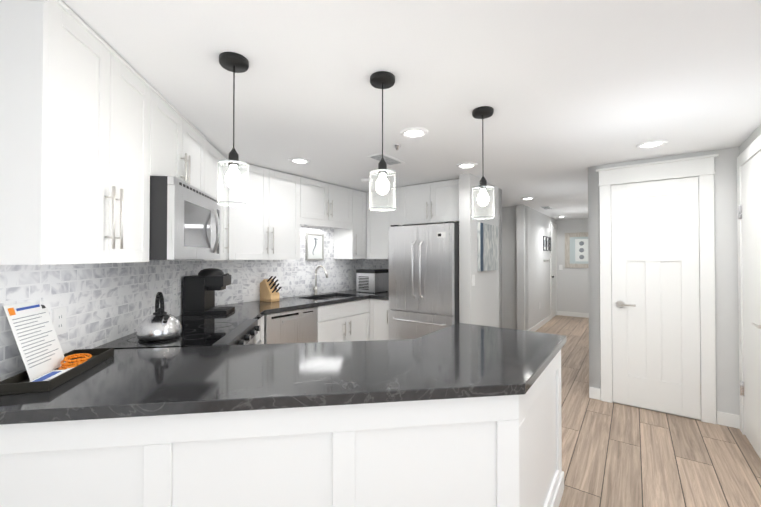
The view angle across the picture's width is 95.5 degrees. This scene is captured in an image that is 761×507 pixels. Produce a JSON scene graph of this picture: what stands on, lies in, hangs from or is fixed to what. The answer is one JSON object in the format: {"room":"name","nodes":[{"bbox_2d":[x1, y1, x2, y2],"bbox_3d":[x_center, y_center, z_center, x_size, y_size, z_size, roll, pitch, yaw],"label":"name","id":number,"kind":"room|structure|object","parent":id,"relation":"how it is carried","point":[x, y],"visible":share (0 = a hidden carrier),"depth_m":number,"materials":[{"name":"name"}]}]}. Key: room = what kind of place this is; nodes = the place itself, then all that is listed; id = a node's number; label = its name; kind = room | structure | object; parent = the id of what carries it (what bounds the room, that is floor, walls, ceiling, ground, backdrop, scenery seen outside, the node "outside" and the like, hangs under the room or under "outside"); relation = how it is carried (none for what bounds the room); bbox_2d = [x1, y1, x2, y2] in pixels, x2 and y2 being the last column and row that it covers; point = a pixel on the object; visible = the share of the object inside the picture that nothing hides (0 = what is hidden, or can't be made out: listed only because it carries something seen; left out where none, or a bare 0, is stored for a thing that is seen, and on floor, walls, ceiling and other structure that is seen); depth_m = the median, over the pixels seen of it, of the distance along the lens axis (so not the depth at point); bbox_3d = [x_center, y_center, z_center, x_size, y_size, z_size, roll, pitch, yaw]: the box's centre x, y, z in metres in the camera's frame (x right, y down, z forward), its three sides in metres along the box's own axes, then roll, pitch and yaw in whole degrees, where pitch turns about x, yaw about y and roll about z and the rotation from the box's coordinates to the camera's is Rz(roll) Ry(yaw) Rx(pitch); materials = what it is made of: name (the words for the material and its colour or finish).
{"room":"kitchen","nodes":[
{"label":"kitchen","id":0,"kind":"room"},
{"bbox_2d":[60,0,760,219],"bbox_3d":[1.502,-0.879,3.326,15.000,0.060,17.000,0,-1,1],"label":"ceiling","id":1,"kind":"structure","parent":0,"point":[569,92],"depth_m":1.73,"materials":[{"name":"white paint"}]},
{"bbox_2d":[217,52,248,206],"bbox_3d":[-0.657,-0.543,1.546,0.130,0.650,0.130,0,-1,1],"label":"pendant light","id":2,"kind":"object","parent":1,"relation":"hanging from","point":[234,62],"visible":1,"depth_m":1.53,"materials":[{"name":"black metal"}]},
{"bbox_2d":[288,157,309,163],"bbox_3d":[-0.741,-0.843,3.159,0.200,0.013,0.200,0,-1,1],"label":"recessed light","id":3,"kind":"object","parent":1,"relation":"in","point":[296,160],"visible":0.96,"depth_m":3.14,"materials":[{"name":"white"}]},
{"bbox_2d":[361,178,371,182],"bbox_3d":[-0.156,-0.827,3.924,0.130,0.029,0.130,0,-1,1],"label":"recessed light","id":4,"kind":"object","parent":1,"relation":"attached to","point":[365,180],"visible":0.79,"depth_m":3.88,"materials":[{"name":"white plastic"}]},
{"bbox_2d":[369,71,395,210],"bbox_3d":[0.010,-0.542,1.702,0.130,0.650,0.130,0,-1,1],"label":"pendant light","id":5,"kind":"object","parent":1,"relation":"hanging from","point":[382,80],"visible":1,"depth_m":1.68,"materials":[{"name":"black metal"}]},
{"bbox_2d":[367,153,404,165],"bbox_3d":[0.053,-0.846,3.115,0.170,0.008,0.360,0,-1,36],"label":"ceiling vent","id":6,"kind":"object","parent":1,"relation":"in","point":[389,160],"visible":0.85,"depth_m":3.09,"materials":[{"name":"white metal"}]},
{"bbox_2d":[393,144,400,149],"bbox_3d":[0.131,-0.838,2.734,0.058,0.034,0.060,0,-1,1],"label":"sprinkler","id":7,"kind":"object","parent":1,"relation":"attached to","point":[396,146],"visible":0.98,"depth_m":2.72,"materials":[{"name":"silver metal"}]},
{"bbox_2d":[400,127,427,137],"bbox_3d":[0.238,-0.851,2.447,0.200,0.013,0.200,0,-1,1],"label":"recessed light","id":8,"kind":"object","parent":1,"relation":"in","point":[414,132],"visible":1,"depth_m":2.43,"materials":[{"name":"white plastic"}]},
{"bbox_2d":[456,162,477,168],"bbox_3d":[0.828,-0.842,3.314,0.200,0.013,0.200,0,-1,1],"label":"recessed light","id":9,"kind":"object","parent":1,"relation":"in","point":[466,165],"visible":0.96,"depth_m":3.31,"materials":[{"name":"white"}]},
{"bbox_2d":[472,106,494,218],"bbox_3d":[0.618,-0.537,2.083,0.130,0.650,0.130,0,-1,1],"label":"pendant light","id":10,"kind":"object","parent":1,"relation":"hanging from","point":[483,112],"visible":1,"depth_m":2.06,"materials":[{"name":"black metal"}]},
{"bbox_2d":[521,197,534,199],"bbox_3d":[2.207,-0.821,5.171,0.200,0.013,0.200,0,-1,1],"label":"recessed light","id":11,"kind":"object","parent":1,"relation":"in","point":[527,198],"visible":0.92,"depth_m":5.16,"materials":[{"name":"white"}]},
{"bbox_2d":[541,206,553,209],"bbox_3d":[2.960,-0.813,6.146,0.160,0.008,0.400,0,-1,36],"label":"ceiling vent","id":12,"kind":"object","parent":1,"relation":"in","point":[546,207],"visible":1,"depth_m":6.09,"materials":[{"name":"white metal"}]},
{"bbox_2d":[636,139,667,148],"bbox_3d":[2.113,-0.849,2.693,0.200,0.013,0.200,0,-1,1],"label":"recessed light","id":13,"kind":"object","parent":1,"relation":"in","point":[651,144],"visible":0.98,"depth_m":2.67,"materials":[{"name":"white plastic"}]},
{"bbox_2d":[459,173,501,327],"bbox_3d":[1.210,0.284,4.093,0.125,2.250,1.080,0,-1,36],"label":"wall","id":14,"kind":"structure","parent":0,"point":[479,304],"depth_m":3.73,"materials":[{"name":"white paint"}]},
{"bbox_2d":[472,275,474,285],"bbox_3d":[0.992,0.285,3.682,0.008,0.118,0.072,0,-1,36],"label":"light switch","id":15,"kind":"object","parent":14,"relation":"attached to","point":[473,280],"visible":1,"depth_m":3.67,"materials":[{"name":"white plastic"}]},
{"bbox_2d":[477,222,497,270],"bbox_3d":[1.253,-0.069,4.016,0.035,0.535,0.600,0,-1,36],"label":"picture","id":16,"kind":"object","parent":14,"relation":"attached to","point":[487,247],"visible":1,"depth_m":3.95,"materials":[{"name":"blue"}]},
{"bbox_2d":[499,188,501,327],"bbox_3d":[0.493,0.297,5.209,2.600,2.250,0.125,0,-1,36],"label":"wall","id":17,"kind":"structure","parent":0,"point":[500,283],"depth_m":4.43,"materials":[{"name":"white paint"}]},
{"bbox_2d":[502,206,527,330],"bbox_3d":[1.217,0.315,6.872,3.200,2.250,0.120,0,-1,36],"label":"wall","id":18,"kind":"structure","parent":0,"point":[509,283],"depth_m":6.04,"materials":[{"name":"white paint"}]},
{"bbox_2d":[528,315,550,331],"bbox_3d":[1.871,1.386,6.742,3.688,0.105,1.743,0,-1,1],"label":"baseboard","id":19,"kind":"structure","parent":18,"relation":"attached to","point":[540,324],"depth_m":6.72,"materials":[{"name":"white wood"}]},
{"bbox_2d":[516,205,555,330],"bbox_3d":[3.266,0.317,7.064,0.120,2.250,3.090,0,-1,36],"label":"wall","id":20,"kind":"structure","parent":0,"point":[537,273],"depth_m":6.24,"materials":[{"name":"white paint"}]},
{"bbox_2d":[543,236,550,260],"bbox_3d":[3.526,-0.095,7.294,0.030,0.521,0.760,0,-1,36],"label":"framed picture","id":21,"kind":"object","parent":20,"relation":"attached to","point":[546,243],"visible":0.98,"depth_m":7.22,"materials":[{"name":"white"}]},
{"bbox_2d":[551,227,555,317],"bbox_3d":[3.948,0.428,7.884,0.335,2.023,0.474,0,-1,1],"label":"hall door","id":22,"kind":"structure","parent":20,"relation":"in","point":[553,234],"depth_m":7.89,"materials":[{"name":"white wood"}]},
{"bbox_2d":[550,222,556,318],"bbox_3d":[3.946,0.381,7.875,0.020,2.140,0.733,0,-1,36],"label":"door frame","id":23,"kind":"structure","parent":20,"relation":"attached to","point":[552,225],"depth_m":7.63,"materials":[{"name":"white wood"}]},
{"bbox_2d":[556,218,588,312],"bbox_3d":[4.687,0.326,7.864,1.470,2.250,0.120,0,-1,36],"label":"wall","id":24,"kind":"structure","parent":0,"point":[572,289],"depth_m":8.00,"materials":[{"name":"white paint"}]},
{"bbox_2d":[557,311,588,317],"bbox_3d":[4.636,1.398,7.808,0.988,0.105,0.696,0,-1,1],"label":"baseboard","id":25,"kind":"structure","parent":24,"relation":"attached to","point":[563,313],"depth_m":7.95,"materials":[{"name":"white wood"}]},
{"bbox_2d":[565,232,587,267],"bbox_3d":[4.573,-0.074,7.857,0.680,0.810,0.030,0,-1,36],"label":"framed picture","id":26,"kind":"object","parent":24,"relation":"attached to","point":[576,250],"visible":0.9,"depth_m":7.91,"materials":[{"name":"grey"}]},
{"bbox_2d":[588,166,601,387],"bbox_3d":[3.735,0.301,5.602,0.120,2.250,5.600,0,-1,36],"label":"wall","id":27,"kind":"structure","parent":0,"point":[593,177],"depth_m":3.35,"materials":[{"name":"white paint"}]},
{"bbox_2d":[535,315,760,506],"bbox_3d":[1.502,1.426,3.301,15.000,0.050,17.000,0,-1,1],"label":"floor","id":28,"kind":"structure","parent":0,"point":[617,455],"depth_m":2.39,"materials":[{"name":"brown wood"}]},
{"bbox_2d":[92,319,260,348],"bbox_3d":[-1.165,0.936,2.157,0.686,0.905,0.754,0,-1,-8],"label":"range","id":29,"kind":"object","parent":28,"relation":"on","point":[218,332],"visible":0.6,"depth_m":2.05,"materials":[{"name":"grey"}]},
{"bbox_2d":[137,292,181,340],"bbox_3d":[-1.267,0.351,1.988,0.222,0.260,0.220,0,-1,1],"label":"kettle","id":30,"kind":"object","parent":29,"relation":"on","point":[159,324],"visible":1,"depth_m":1.92,"materials":[{"name":"silver metal"}]},
{"bbox_2d":[255,315,263,343],"bbox_3d":[-1.304,0.966,2.752,0.656,0.856,0.538,0,-1,1],"label":"base cabinet","id":31,"kind":"object","parent":28,"relation":"on","point":[260,335],"depth_m":3.06,"materials":[{"name":"white wood"}]},
{"bbox_2d":[0,290,565,424],"bbox_3d":[-0.271,0.518,3.051,2.791,0.040,4.127,0,-1,1],"label":"countertop","id":32,"kind":"structure","parent":31,"relation":"on","point":[460,360],"depth_m":1.38,"materials":[{"name":"stone"}]},
{"bbox_2d":[0,302,113,394],"bbox_3d":[-1.304,0.336,1.392,0.208,0.285,0.460,0,-1,-15],"label":"tray","id":33,"kind":"object","parent":32,"relation":"on","point":[49,365],"visible":1,"depth_m":1.35,"materials":[{"name":"black"}]},
{"bbox_2d":[183,268,234,314],"bbox_3d":[-1.429,0.309,2.905,0.330,0.372,0.250,0,-1,-8],"label":"coffee maker","id":34,"kind":"object","parent":32,"relation":"on","point":[201,287],"visible":1,"depth_m":2.79,"materials":[{"name":"black plastic"}]},
{"bbox_2d":[260,276,281,301],"bbox_3d":[-1.146,0.368,3.635,0.253,0.270,0.110,0,-1,36],"label":"knife block","id":35,"kind":"object","parent":32,"relation":"on","point":[269,290],"visible":1,"depth_m":3.61,"materials":[{"name":"brown wood"}]},
{"bbox_2d":[313,265,327,294],"bbox_3d":[-0.731,0.327,4.229,0.210,0.365,0.156,0,-1,1],"label":"faucet","id":36,"kind":"object","parent":32,"relation":"on","point":[315,287],"visible":1,"depth_m":4.26,"materials":[{"name":"silver metal"}]},
{"bbox_2d":[311,296,341,299],"bbox_3d":[-0.606,0.657,4.110,0.424,0.210,0.704,0,-1,36],"label":"sink","id":37,"kind":"object","parent":32,"relation":"in","point":[333,297],"depth_m":4.38,"materials":[{"name":"silver metal"}]},
{"bbox_2d":[356,269,388,292],"bbox_3d":[-0.098,0.363,4.665,0.314,0.304,0.344,0,-1,36],"label":"ice maker","id":38,"kind":"object","parent":32,"relation":"on","point":[373,280],"visible":0.98,"depth_m":4.54,"materials":[{"name":"silver metal"}]},
{"bbox_2d":[0,349,563,506],"bbox_3d":[-0.193,0.955,1.720,2.532,0.857,1.431,0,-1,1],"label":"base cabinet","id":39,"kind":"object","parent":28,"relation":"on","point":[498,451],"visible":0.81,"depth_m":1.20,"materials":[{"name":"white wood"}]},
{"bbox_2d":[264,307,316,343],"bbox_3d":[-1.063,0.975,3.488,0.592,0.856,0.613,0,-1,36],"label":"dishwasher","id":40,"kind":"object","parent":28,"relation":"on","point":[296,326],"visible":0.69,"depth_m":3.30,"materials":[{"name":"grey metal"}]},
{"bbox_2d":[317,306,322,341],"bbox_3d":[-0.873,0.977,3.759,0.524,0.856,0.349,0,-1,1],"label":"base cabinet","id":41,"kind":"object","parent":28,"relation":"on","point":[319,308],"depth_m":3.61,"materials":[{"name":"white wood"}]},
{"bbox_2d":[323,296,374,341],"bbox_3d":[-0.381,0.979,3.939,0.572,0.856,0.729,0,-1,1],"label":"base cabinet","id":42,"kind":"object","parent":28,"relation":"on","point":[363,320],"depth_m":3.98,"materials":[{"name":"white wood"}]},
{"bbox_2d":[375,299,389,339],"bbox_3d":[0.152,0.985,4.433,0.644,0.856,0.681,0,-1,1],"label":"base cabinet","id":43,"kind":"object","parent":28,"relation":"on","point":[382,309],"depth_m":4.18,"materials":[{"name":"white wood"}]},
{"bbox_2d":[389,221,458,339],"bbox_3d":[0.588,0.539,4.033,0.796,1.740,0.706,0,-1,36],"label":"fridge","id":44,"kind":"object","parent":28,"relation":"on","point":[423,280],"visible":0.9,"depth_m":3.76,"materials":[{"name":"grey metal"}]},
{"bbox_2d":[588,147,739,419],"bbox_3d":[2.490,0.274,3.117,1.045,2.250,0.120,0,-1,36],"label":"wall","id":45,"kind":"structure","parent":0,"point":[726,287],"depth_m":2.83,"materials":[{"name":"white paint"}]},
{"bbox_2d":[611,177,700,418],"bbox_3d":[2.428,0.372,3.071,0.508,2.028,0.372,0,-1,1],"label":"closet door","id":46,"kind":"structure","parent":45,"relation":"in","point":[655,302],"depth_m":3.06,"materials":[{"name":"white wood"}]},
{"bbox_2d":[596,154,718,423],"bbox_3d":[2.420,0.294,3.067,0.850,2.208,0.044,0,-1,36],"label":"trim","id":47,"kind":"structure","parent":45,"relation":"attached to","point":[702,168],"depth_m":2.91,"materials":[{"name":"white wood"}]},
{"bbox_2d":[739,125,760,154],"bbox_3d":[2.533,0.264,2.188,0.120,2.250,1.570,0,-1,36],"label":"wall","id":48,"kind":"structure","parent":0,"point":[750,139],"depth_m":2.50,"materials":[{"name":"white paint"}]},
{"bbox_2d":[737,135,760,434],"bbox_3d":[2.554,0.310,2.336,0.020,2.160,1.001,0,-1,36],"label":"door frame","id":49,"kind":"structure","parent":48,"relation":"attached to","point":[750,151],"depth_m":2.68,"materials":[{"name":"white wood"}]},
{"bbox_2d":[738,151,760,458],"bbox_3d":[2.549,0.352,2.344,0.491,2.053,0.693,0,-1,1],"label":"entry door","id":50,"kind":"structure","parent":48,"relation":"in","point":[749,211],"depth_m":2.46,"materials":[{"name":"white wood"}]},
{"bbox_3d":[-0.994,0.286,4.228,1.558,2.250,2.154,0,-1,1],"label":"wall","id":51,"kind":"structure","parent":0,"visible":0},
{"bbox_2d":[0,0,175,264],"bbox_3d":[-1.280,-0.413,1.433,0.377,0.906,0.702,0,-1,1],"label":"upper cabinet","id":52,"kind":"object","parent":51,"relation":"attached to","point":[95,134],"depth_m":1.26,"materials":[{"name":"white wood"}]},
{"bbox_2d":[0,224,388,380],"bbox_3d":[-0.612,0.046,2.875,2.123,0.897,4.513,0,-1,1],"label":"tile backsplash","id":53,"kind":"structure","parent":51,"relation":"attached to","point":[103,303],"depth_m":2.04,"materials":[{"name":"tile"}]},
{"bbox_2d":[52,307,65,334],"bbox_3d":[-1.426,0.301,1.535,0.007,0.118,0.072,0,-1,-8],"label":"outlet","id":54,"kind":"object","parent":53,"relation":"attached to","point":[59,319],"visible":1,"depth_m":1.53,"materials":[{"name":"white plastic"}]},
{"bbox_2d":[172,284,176,299],"bbox_3d":[-1.579,0.294,2.652,0.007,0.118,0.072,0,-1,-8],"label":"electrical outlet","id":55,"kind":"object","parent":53,"relation":"attached to","point":[174,291],"visible":1,"depth_m":2.64,"materials":[{"name":"white plastic"}]},
{"bbox_2d":[305,233,323,260],"bbox_3d":[-0.820,-0.083,4.331,0.026,0.340,0.290,0,-1,36],"label":"framed picture","id":56,"kind":"object","parent":53,"relation":"attached to","point":[314,246],"visible":1,"depth_m":4.33,"materials":[{"name":"white paper"}]},
{"bbox_2d":[176,109,223,199],"bbox_3d":[-1.377,-0.630,2.143,0.391,0.456,0.790,0,-1,1],"label":"upper cabinet","id":57,"kind":"object","parent":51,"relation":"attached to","point":[197,160],"depth_m":2.40,"materials":[{"name":"white wood"}]},
{"bbox_2d":[149,176,220,259],"bbox_3d":[-1.291,-0.180,2.152,0.449,0.437,0.752,0,-1,-8],"label":"over-the-range microwave","id":58,"kind":"object","parent":57,"relation":"attached to","point":[185,220],"visible":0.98,"depth_m":1.89,"materials":[{"name":"grey metal"}]},
{"bbox_2d":[176,157,239,260],"bbox_3d":[-1.477,-0.397,2.908,0.385,0.906,0.818,0,-1,1],"label":"upper cabinet","id":59,"kind":"object","parent":51,"relation":"attached to","point":[228,213],"depth_m":3.09,"materials":[{"name":"white wood"}]},
{"bbox_2d":[236,163,303,259],"bbox_3d":[-1.229,-0.390,3.511,0.704,0.906,0.855,0,-1,1],"label":"upper cabinet","id":60,"kind":"object","parent":51,"relation":"attached to","point":[268,228],"depth_m":3.41,"materials":[{"name":"white wood"}]},
{"bbox_2d":[300,177,351,226],"bbox_3d":[-0.748,-0.613,4.192,0.759,0.446,0.888,0,-1,1],"label":"upper cabinet","id":61,"kind":"object","parent":51,"relation":"attached to","point":[323,204],"depth_m":4.04,"materials":[{"name":"white wood"}]},
{"bbox_2d":[332,224,343,258],"bbox_3d":[-0.321,-0.376,4.784,0.601,0.906,0.685,0,-1,1],"label":"upper cabinet","id":62,"kind":"object","parent":51,"relation":"attached to","point":[338,228],"depth_m":4.57,"materials":[{"name":"white wood"}]},
{"bbox_2d":[344,187,399,258],"bbox_3d":[0.009,-0.377,4.728,0.914,0.906,0.784,0,-1,1],"label":"upper cabinet","id":63,"kind":"object","parent":51,"relation":"attached to","point":[367,237],"depth_m":4.53,"materials":[{"name":"white wood"}]},
{"bbox_2d":[400,179,458,225],"bbox_3d":[0.693,-0.595,4.205,0.884,0.481,0.769,0,-1,1],"label":"upper cabinet","id":64,"kind":"object","parent":51,"relation":"attached to","point":[434,202],"depth_m":4.06,"materials":[{"name":"white wood"}]}
]}

